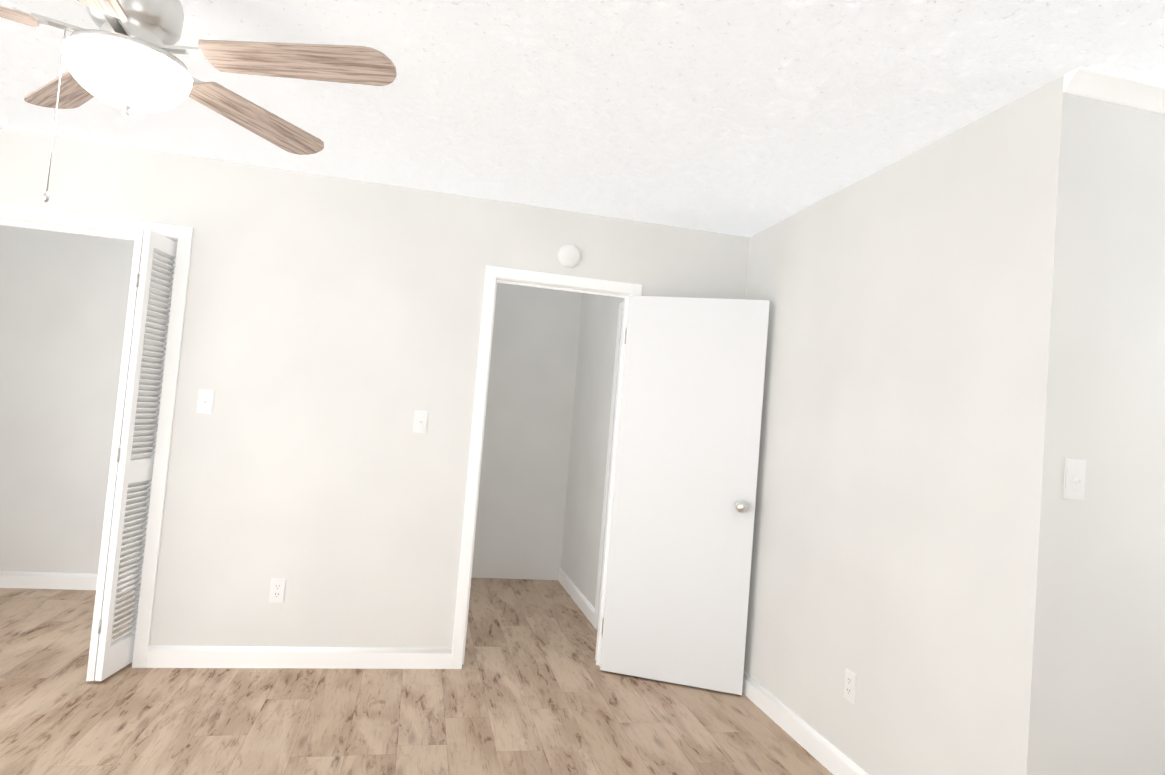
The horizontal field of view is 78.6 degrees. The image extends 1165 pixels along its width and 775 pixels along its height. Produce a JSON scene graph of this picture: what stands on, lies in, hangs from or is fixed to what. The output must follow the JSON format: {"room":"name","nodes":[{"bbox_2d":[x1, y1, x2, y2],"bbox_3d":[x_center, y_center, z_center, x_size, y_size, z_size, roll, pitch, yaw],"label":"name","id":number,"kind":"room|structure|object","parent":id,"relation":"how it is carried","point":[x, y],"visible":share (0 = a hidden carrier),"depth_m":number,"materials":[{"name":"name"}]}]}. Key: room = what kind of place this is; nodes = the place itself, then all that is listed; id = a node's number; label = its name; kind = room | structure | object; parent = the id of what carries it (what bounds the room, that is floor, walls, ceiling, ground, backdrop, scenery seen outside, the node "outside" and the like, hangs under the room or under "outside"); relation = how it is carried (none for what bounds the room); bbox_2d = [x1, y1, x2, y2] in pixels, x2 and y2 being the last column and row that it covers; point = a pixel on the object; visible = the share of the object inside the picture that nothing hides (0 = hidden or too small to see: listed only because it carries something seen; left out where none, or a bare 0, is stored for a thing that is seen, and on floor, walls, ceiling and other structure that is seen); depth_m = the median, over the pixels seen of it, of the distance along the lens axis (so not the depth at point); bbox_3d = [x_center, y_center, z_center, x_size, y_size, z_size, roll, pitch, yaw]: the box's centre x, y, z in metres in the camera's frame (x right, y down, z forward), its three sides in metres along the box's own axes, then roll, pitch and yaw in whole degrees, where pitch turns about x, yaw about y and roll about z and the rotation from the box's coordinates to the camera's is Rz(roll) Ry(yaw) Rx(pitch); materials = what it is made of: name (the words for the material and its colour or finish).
{"room":"empty bedroom","nodes":[
{"label":"empty bedroom","id":0,"kind":"room"},
{"bbox_2d":[0,225,144,574],"bbox_3d":[-2.634,0.098,4.697,2.780,2.440,0.120,5,-3,-12],"label":"wall","id":1,"kind":"structure","parent":0,"point":[63,303],"depth_m":4.49,"materials":[{"name":"beige paint"}]},
{"bbox_2d":[0,571,134,590],"bbox_3d":[-2.715,1.262,4.581,2.540,0.100,0.014,5,-3,-12],"label":"baseboard","id":2,"kind":"structure","parent":1,"relation":"attached to","point":[8,579],"depth_m":4.44,"materials":[{"name":"white wood"}]},
{"bbox_2d":[0,128,748,647],"bbox_3d":[-1.423,0.148,3.578,4.660,2.440,0.120,5,-3,-12],"label":"wall","id":3,"kind":"structure","parent":0,"point":[330,336],"depth_m":3.55,"materials":[{"name":"beige paint"}]},
{"bbox_2d":[0,220,177,241],"bbox_3d":[-2.559,-0.755,3.352,1.240,0.022,0.030,5,-3,-12],"label":"trim","id":4,"kind":"structure","parent":3,"relation":"attached to","point":[66,230],"depth_m":3.37,"materials":[{"name":"white"}]},
{"bbox_2d":[0,203,193,667],"bbox_3d":[-2.638,0.213,3.304,1.364,2.090,0.156,5,-3,-12],"label":"trim","id":5,"kind":"structure","parent":3,"relation":"attached to","point":[182,236],"depth_m":3.36,"materials":[{"name":"white"}]},
{"bbox_2d":[86,228,176,680],"bbox_3d":[-2.090,0.284,3.282,0.166,2.005,0.289,5,-3,-12],"label":"bifold door","id":6,"kind":"structure","parent":3,"relation":"in","point":[142,367],"depth_m":3.21,"materials":[{"name":"white paint"}]},
{"bbox_2d":[196,389,214,413],"bbox_3d":[-1.813,0.068,3.422,0.070,0.115,0.019,5,-3,-12],"label":"light switch","id":7,"kind":"object","parent":3,"relation":"attached to","point":[205,401],"visible":1,"depth_m":3.42,"materials":[{"name":"white plastic"}]},
{"bbox_2d":[269,579,285,602],"bbox_3d":[-1.490,0.992,3.477,0.070,0.115,0.008,5,-3,-12],"label":"electrical outlet","id":8,"kind":"object","parent":3,"relation":"attached to","point":[277,591],"visible":1,"depth_m":3.47,"materials":[{"name":"white plastic"}]},
{"bbox_2d":[146,645,451,668],"bbox_3d":[-1.356,1.325,3.495,1.408,0.100,0.014,5,-3,-12],"label":"baseboard","id":9,"kind":"structure","parent":3,"relation":"attached to","point":[158,656],"depth_m":3.48,"materials":[{"name":"white wood"}]},
{"bbox_2d":[413,410,427,432],"bbox_3d":[-0.828,0.175,3.640,0.070,0.115,0.019,5,-3,-12],"label":"light switch","id":10,"kind":"object","parent":3,"relation":"attached to","point":[420,421],"visible":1,"depth_m":3.64,"materials":[{"name":"white plastic"}]},
{"bbox_2d":[451,265,641,668],"bbox_3d":[-0.189,0.439,3.848,0.856,2.087,0.156,5,-3,-12],"label":"door frame","id":11,"kind":"structure","parent":3,"relation":"attached to","point":[493,274],"depth_m":3.74,"materials":[{"name":"white wood"}]},
{"bbox_2d":[558,244,580,267],"bbox_3d":[-0.069,-0.708,3.825,0.128,0.128,0.034,5,-3,-12],"label":"smoke detector","id":12,"kind":"object","parent":3,"relation":"attached to","point":[569,255],"visible":1,"depth_m":3.81,"materials":[{"name":"white plastic"}]},
{"bbox_2d":[600,296,769,694],"bbox_3d":[0.529,0.524,3.740,0.666,2.000,0.460,5,-3,-12],"label":"bedroom door","id":13,"kind":"structure","parent":3,"relation":"in","point":[680,558],"depth_m":3.71,"materials":[{"name":"white paint"}]},
{"bbox_2d":[0,578,832,774],"bbox_3d":[-0.535,1.436,2.658,6.700,0.060,6.600,5,-3,-12],"label":"floor","id":14,"kind":"structure","parent":0,"point":[530,687],"depth_m":3.06,"materials":[{"name":"laminate"}]},
{"bbox_2d":[471,283,582,579],"bbox_3d":[-0.578,0.316,5.814,1.220,2.440,0.120,5,-3,-12],"label":"wall","id":15,"kind":"structure","parent":0,"point":[520,519],"depth_m":5.78,"materials":[{"name":"beige paint"}]},
{"bbox_2d":[0,0,1164,236],"bbox_3d":[-0.331,-1.053,2.767,6.700,0.060,6.600,5,-3,-12],"label":"ceiling","id":16,"kind":"structure","parent":0,"point":[748,118],"depth_m":2.41,"materials":[{"name":"paint"}]},
{"bbox_2d":[0,0,396,201],"bbox_3d":[-1.106,-0.776,1.727,1.270,0.707,1.235,5,-3,-12],"label":"ceiling fan","id":17,"kind":"object","parent":16,"relation":"hanging from","point":[124,58],"visible":1,"depth_m":1.74,"materials":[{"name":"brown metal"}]},
{"bbox_2d":[561,293,623,607],"bbox_3d":[0.176,0.340,4.958,0.120,2.440,1.880,5,-3,-12],"label":"wall","id":18,"kind":"structure","parent":0,"point":[588,449],"depth_m":5.20,"materials":[{"name":"beige paint"}]},
{"bbox_2d":[558,568,594,624],"bbox_3d":[-0.054,1.507,5.199,0.014,0.100,1.250,5,-3,-12],"label":"baseboard","id":19,"kind":"structure","parent":18,"relation":"attached to","point":[585,606],"depth_m":5.10,"materials":[{"name":"white wood"}]},
{"bbox_2d":[593,302,623,628],"bbox_3d":[0.226,0.489,4.352,0.018,2.099,0.569,5,-3,-12],"label":"door frame","id":20,"kind":"structure","parent":18,"relation":"attached to","point":[620,313],"depth_m":4.59,"materials":[{"name":"white wood"}]},
{"bbox_2d":[744,75,1096,774],"bbox_3d":[1.125,0.336,3.095,0.120,2.440,2.170,5,-3,-12],"label":"wall","id":21,"kind":"structure","parent":0,"point":[913,546],"depth_m":2.47,"materials":[{"name":"beige paint"}]},
{"bbox_2d":[742,672,868,774],"bbox_3d":[0.979,1.493,2.964,0.014,0.100,2.064,5,-3,-12],"label":"baseboard","id":22,"kind":"structure","parent":21,"relation":"attached to","point":[826,753],"depth_m":3.09,"materials":[{"name":"white"}]},
{"bbox_2d":[844,668,856,704],"bbox_3d":[1.049,1.172,2.796,0.008,0.115,0.070,5,-3,-12],"label":"electrical outlet","id":23,"kind":"object","parent":21,"relation":"attached to","point":[850,686],"visible":1,"depth_m":2.79,"materials":[{"name":"white plastic"}]},
{"bbox_2d":[1062,100,1164,774],"bbox_3d":[2.128,0.382,2.268,1.482,2.440,0.120,5,-3,-12],"label":"wall","id":24,"kind":"structure","parent":0,"point":[1115,709],"depth_m":2.09,"materials":[{"name":"beige paint"}]},
{"bbox_2d":[1063,458,1085,499],"bbox_3d":[1.417,0.264,2.040,0.070,0.115,0.019,5,-3,-12],"label":"light switch","id":25,"kind":"object","parent":24,"relation":"attached to","point":[1074,478],"visible":1,"depth_m":2.04,"materials":[{"name":"white plastic"}]},
{"bbox_2d":[1063,67,1164,113],"bbox_3d":[2.186,-0.814,2.223,1.602,0.052,0.052,5,-3,-12],"label":"crown molding","id":26,"kind":"structure","parent":24,"relation":"attached to","point":[1110,88],"depth_m":2.05,"materials":[{"name":"white"}]}
]}

